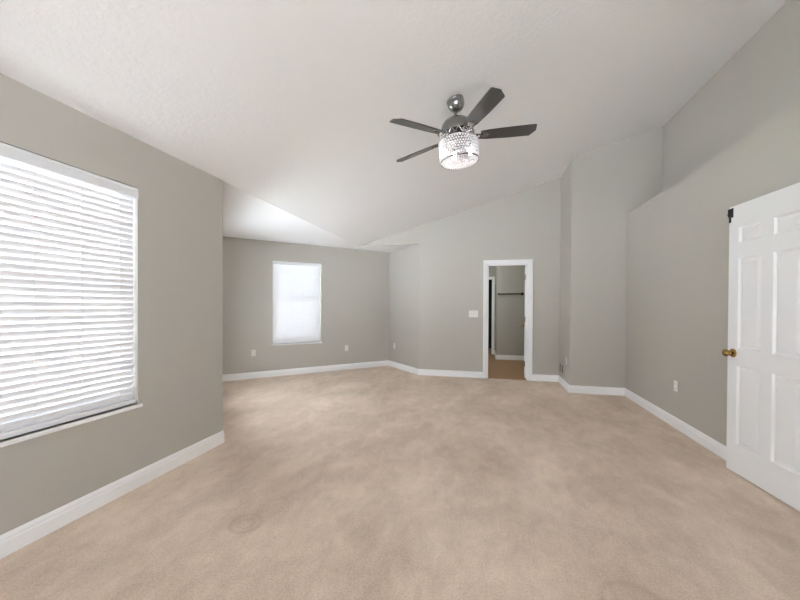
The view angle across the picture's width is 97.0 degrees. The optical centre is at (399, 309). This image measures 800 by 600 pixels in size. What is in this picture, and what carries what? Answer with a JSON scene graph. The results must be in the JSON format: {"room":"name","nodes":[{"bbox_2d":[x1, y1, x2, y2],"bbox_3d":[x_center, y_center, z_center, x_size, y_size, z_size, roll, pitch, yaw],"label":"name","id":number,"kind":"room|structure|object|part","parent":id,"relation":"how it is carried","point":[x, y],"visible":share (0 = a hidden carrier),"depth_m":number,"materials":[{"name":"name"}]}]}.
{"room":"empty bedroom","nodes":[
{"label":"empty bedroom","id":0,"kind":"room"},
{"bbox_2d":[0,73,222,534],"bbox_3d":[-2.397,0.043,0.481,0.140,2.440,5.817,0,1,13],"label":"wall","id":1,"kind":"structure","parent":0,"point":[178,208],"depth_m":2.54,"materials":[{"name":"grey paint"}]},
{"bbox_2d":[0,142,137,439],"bbox_3d":[-1.976,-0.092,2.049,0.067,1.506,0.913,0,1,13],"label":"window blind","id":2,"kind":"object","parent":1,"relation":"attached to","point":[66,231],"visible":1,"depth_m":2.06,"materials":[{"name":"white plastic"}]},
{"bbox_3d":[-2.013,-0.081,1.934,0.042,1.446,0.002,0,1,13],"label":"ladder cord","id":3,"kind":"part","parent":2,"relation":"part of","materials":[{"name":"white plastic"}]},
{"bbox_3d":[-1.986,0.647,2.057,0.050,0.028,0.903,0,1,13],"label":"rail","id":4,"kind":"part","parent":2,"relation":"part of","materials":[{"name":"white plastic"}]},
{"bbox_3d":[-1.959,-0.083,2.160,0.042,1.446,0.002,0,1,13],"label":"ladder cord","id":5,"kind":"part","parent":2,"relation":"part of","materials":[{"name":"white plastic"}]},
{"bbox_3d":[-1.905,-0.085,2.387,0.042,1.446,0.002,0,1,13],"label":"ladder cord","id":6,"kind":"part","parent":2,"relation":"part of","materials":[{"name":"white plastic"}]},
{"bbox_2d":[0,403,142,447],"bbox_3d":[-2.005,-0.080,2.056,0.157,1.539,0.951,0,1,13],"label":"window sill","id":7,"kind":"structure","parent":1,"relation":"in","point":[18,439],"depth_m":2.04,"materials":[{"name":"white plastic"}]},
{"bbox_2d":[0,430,224,558],"bbox_3d":[-2.357,1.196,1.757,1.510,0.112,8.195,0,1,-1],"label":"baseboard","id":8,"kind":"structure","parent":1,"relation":"attached to","point":[11,541],"depth_m":2.21,"materials":[{"name":"white wood"}]},
{"bbox_2d":[223,237,388,374],"bbox_3d":[-1.759,-0.011,6.786,3.481,2.440,0.140,0,1,-32],"label":"wall","id":9,"kind":"structure","parent":0,"point":[354,283],"depth_m":6.72,"materials":[{"name":"grey paint"}]},
{"bbox_2d":[251,350,255,355],"bbox_3d":[-2.572,0.765,6.209,0.070,0.114,0.010,0,1,-31],"label":"wall outlet","id":10,"kind":"object","parent":9,"relation":"attached to","point":[253,352],"visible":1,"depth_m":6.21,"materials":[{"name":"white plastic"}]},
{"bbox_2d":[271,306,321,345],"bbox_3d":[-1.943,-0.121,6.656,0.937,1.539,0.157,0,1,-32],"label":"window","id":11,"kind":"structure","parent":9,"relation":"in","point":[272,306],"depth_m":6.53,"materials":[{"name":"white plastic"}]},
{"bbox_2d":[272,260,320,343],"bbox_3d":[-1.927,-0.133,6.630,0.899,1.506,0.068,0,1,-32],"label":"window blind","id":12,"kind":"object","parent":11,"relation":"attached to","point":[296,285],"visible":1,"depth_m":6.62,"materials":[{"name":"white plastic"}]},
{"bbox_3d":[-1.934,0.606,6.643,0.889,0.028,0.050,0,1,-32],"label":"rail","id":13,"kind":"part","parent":12,"relation":"part of","materials":[{"name":"white plastic"}]},
{"bbox_3d":[-1.835,-0.123,6.698,0.002,1.446,0.042,0,1,-32],"label":"ladder cord","id":14,"kind":"part","parent":12,"relation":"part of","materials":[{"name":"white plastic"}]},
{"bbox_3d":[-1.934,0.638,6.641,0.937,0.022,0.107,0,1,-32],"label":"sill","id":15,"kind":"part","parent":11,"relation":"part of","materials":[{"name":"white wood"}]},
{"bbox_2d":[223,360,482,380],"bbox_3d":[-0.944,1.157,6.816,4.723,0.112,1.501,0,1,-6],"label":"baseboard","id":16,"kind":"structure","parent":9,"relation":"attached to","point":[451,373],"depth_m":6.56,"materials":[{"name":"white wood"}]},
{"bbox_2d":[0,0,787,251],"bbox_3d":[-0.484,-1.951,2.374,7.216,1.536,10.621,0,1,13],"label":"ceiling","id":17,"kind":"structure","parent":0,"point":[290,104],"depth_m":2.71,"materials":[{"name":"white paint"}]},
{"bbox_2d":[390,87,536,169],"bbox_3d":[0.451,-1.533,3.072,1.220,0.572,1.279,1,1,39],"label":"ceiling fan","id":18,"kind":"object","parent":17,"relation":"hanging from","point":[457,130],"visible":1,"depth_m":2.94,"materials":[{"name":"silver metal"}]},
{"bbox_3d":[0.155,-1.454,3.301,0.474,0.068,0.124,1,1,39],"label":"blade","id":19,"kind":"part","parent":18,"relation":"part of","materials":[{"name":"grey wood"}]},
{"bbox_3d":[0.141,-1.449,2.795,0.473,0.059,0.127,0,1,-33],"label":"blade","id":20,"kind":"part","parent":18,"relation":"part of","materials":[{"name":"grey wood"}]},
{"bbox_3d":[0.617,-1.488,2.624,0.127,0.035,0.473,0,1,-15],"label":"blade","id":21,"kind":"part","parent":18,"relation":"part of","materials":[{"name":"grey wood"}]},
{"bbox_3d":[0.924,-1.516,3.019,0.474,0.038,0.131,-5,1,0],"label":"blade","id":22,"kind":"part","parent":18,"relation":"part of","materials":[{"name":"grey wood"}]},
{"bbox_2d":[0,348,799,599],"bbox_3d":[-0.072,1.266,4.243,7.900,0.050,14.600,0,1,13],"label":"floor","id":23,"kind":"structure","parent":0,"point":[381,482],"depth_m":2.21,"materials":[{"name":"beige carpet"}]},
{"bbox_2d":[389,244,418,368],"bbox_3d":[0.083,-0.005,7.135,0.060,2.440,1.190,0,1,-30],"label":"wall","id":24,"kind":"structure","parent":0,"point":[403,263],"depth_m":7.06,"materials":[{"name":"grey paint"}]},
{"bbox_2d":[362,177,560,374],"bbox_3d":[1.130,-0.587,6.474,3.919,3.626,0.120,0,1,13],"label":"wall","id":25,"kind":"structure","parent":0,"point":[524,224],"depth_m":6.35,"materials":[{"name":"grey paint"}]},
{"bbox_2d":[469,310,477,316],"bbox_3d":[1.322,0.078,6.361,0.164,0.120,0.020,0,1,13],"label":"light switch","id":26,"kind":"object","parent":25,"relation":"attached to","point":[472,313],"visible":1,"depth_m":6.37,"materials":[{"name":"white plastic"}]},
{"bbox_2d":[483,259,532,380],"bbox_3d":[1.907,0.178,6.285,0.837,2.107,0.138,0,1,13],"label":"door frame","id":27,"kind":"structure","parent":25,"relation":"attached to","point":[529,262],"depth_m":6.22,"materials":[{"name":"white wood"}]},
{"bbox_2d":[521,265,526,377],"bbox_3d":[2.343,0.214,6.591,0.177,2.005,0.661,0,1,19],"label":"door","id":28,"kind":"structure","parent":25,"relation":"in","point":[524,325],"depth_m":6.29,"materials":[{"name":"white paint"}]},
{"bbox_2d":[488,280,491,347],"bbox_3d":[2.280,-0.018,10.374,1.280,2.530,1.440,0,1,13],"label":"wall","id":29,"kind":"structure","parent":0,"point":[490,281],"depth_m":10.95,"materials":[{"name":"black"}]},
{"bbox_2d":[489,266,495,349],"bbox_3d":[1.848,-0.019,9.686,1.680,2.440,0.100,0,1,13],"label":"wall","id":30,"kind":"structure","parent":0,"point":[492,269],"depth_m":9.47,"materials":[{"name":"grey paint"}]},
{"bbox_2d":[489,277,494,354],"bbox_3d":[2.125,0.160,9.612,0.856,2.085,0.118,0,1,13],"label":"door frame","id":31,"kind":"structure","parent":30,"relation":"attached to","point":[490,278],"depth_m":9.47,"materials":[{"name":"white wood"}]},
{"bbox_2d":[495,266,496,351],"bbox_3d":[2.511,-0.011,9.065,0.100,2.440,0.800,0,1,13],"label":"wall","id":32,"kind":"structure","parent":0,"point":[496,266],"depth_m":9.22,"materials":[{"name":"grey paint"}]},
{"bbox_2d":[496,265,524,355],"bbox_3d":[2.854,-0.004,8.520,1.020,2.440,0.100,0,1,13],"label":"wall","id":33,"kind":"structure","parent":0,"point":[510,309],"depth_m":8.52,"materials":[{"name":"grey paint"}]},
{"bbox_2d":[494,350,523,360],"bbox_3d":[2.904,1.157,8.920,0.994,0.112,0.916,0,1,13],"label":"baseboard","id":34,"kind":"structure","parent":33,"relation":"attached to","point":[498,357],"depth_m":8.52,"materials":[{"name":"white wood"}]},
{"bbox_2d":[498,292,523,294],"bbox_3d":[2.654,-0.372,8.472,0.602,0.068,0.080,0,1,13],"label":"closet rod","id":35,"kind":"object","parent":33,"relation":"attached to","point":[522,293],"visible":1,"depth_m":8.44,"materials":[{"name":"brown metal"}]},
{"bbox_3d":[2.653,-0.373,8.452,0.595,0.040,0.034,0,1,13],"label":"rod","id":36,"kind":"part","parent":35,"relation":"part of","materials":[{"name":"brown metal"}]},
{"bbox_2d":[559,163,569,382],"bbox_3d":[2.712,-0.519,5.699,0.120,3.520,0.652,0,1,13],"label":"wall","id":37,"kind":"structure","parent":0,"point":[565,178],"depth_m":5.67,"materials":[{"name":"grey paint"}]},
{"bbox_2d":[559,361,563,375],"bbox_3d":[2.671,0.971,5.851,0.012,0.180,0.360,0,1,13],"label":"air vent","id":38,"kind":"object","parent":37,"relation":"in","point":[561,365],"visible":1,"depth_m":5.83,"materials":[{"name":"grey metal"}]},
{"bbox_2d":[568,127,662,387],"bbox_3d":[3.209,-0.704,5.181,1.325,3.904,0.120,0,1,13],"label":"wall","id":39,"kind":"structure","parent":0,"point":[607,183],"depth_m":5.17,"materials":[{"name":"grey paint"}]},
{"bbox_2d":[625,103,799,445],"bbox_3d":[2.310,-0.028,0.851,0.120,2.621,8.732,0,1,13],"label":"wall","id":40,"kind":"structure","parent":0,"point":[677,278],"depth_m":3.45,"materials":[{"name":"grey paint"}]},
{"bbox_2d":[532,374,725,459],"bbox_3d":[2.866,1.199,4.172,0.907,0.112,4.010,0,1,-3],"label":"baseboard","id":41,"kind":"structure","parent":40,"relation":"attached to","point":[716,447],"depth_m":4.33,"materials":[{"name":"white wood"}]},
{"bbox_2d":[674,380,677,391],"bbox_3d":[2.937,0.815,3.770,0.010,0.114,0.070,0,1,13],"label":"wall outlet","id":42,"kind":"object","parent":40,"relation":"attached to","point":[675,382],"visible":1,"depth_m":3.75,"materials":[{"name":"white plastic"}]},
{"bbox_2d":[722,182,799,510],"bbox_3d":[2.556,0.229,2.450,0.177,2.057,0.738,0,1,9],"label":"door","id":43,"kind":"structure","parent":40,"relation":"in","point":[763,351],"depth_m":2.46,"materials":[{"name":"white paint"}]},
{"bbox_3d":[2.551,0.337,2.748,0.071,0.067,0.067,0,1,9],"label":"knob","id":44,"kind":"part","parent":43,"relation":"part of","materials":[{"name":"gold metal"}]},
{"bbox_2d":[663,0,799,190],"bbox_3d":[2.760,-1.906,0.728,0.140,1.342,8.732,0,1,13],"label":"wall","id":45,"kind":"structure","parent":0,"point":[760,82],"depth_m":3.49,"materials":[{"name":"grey paint"}]}
]}

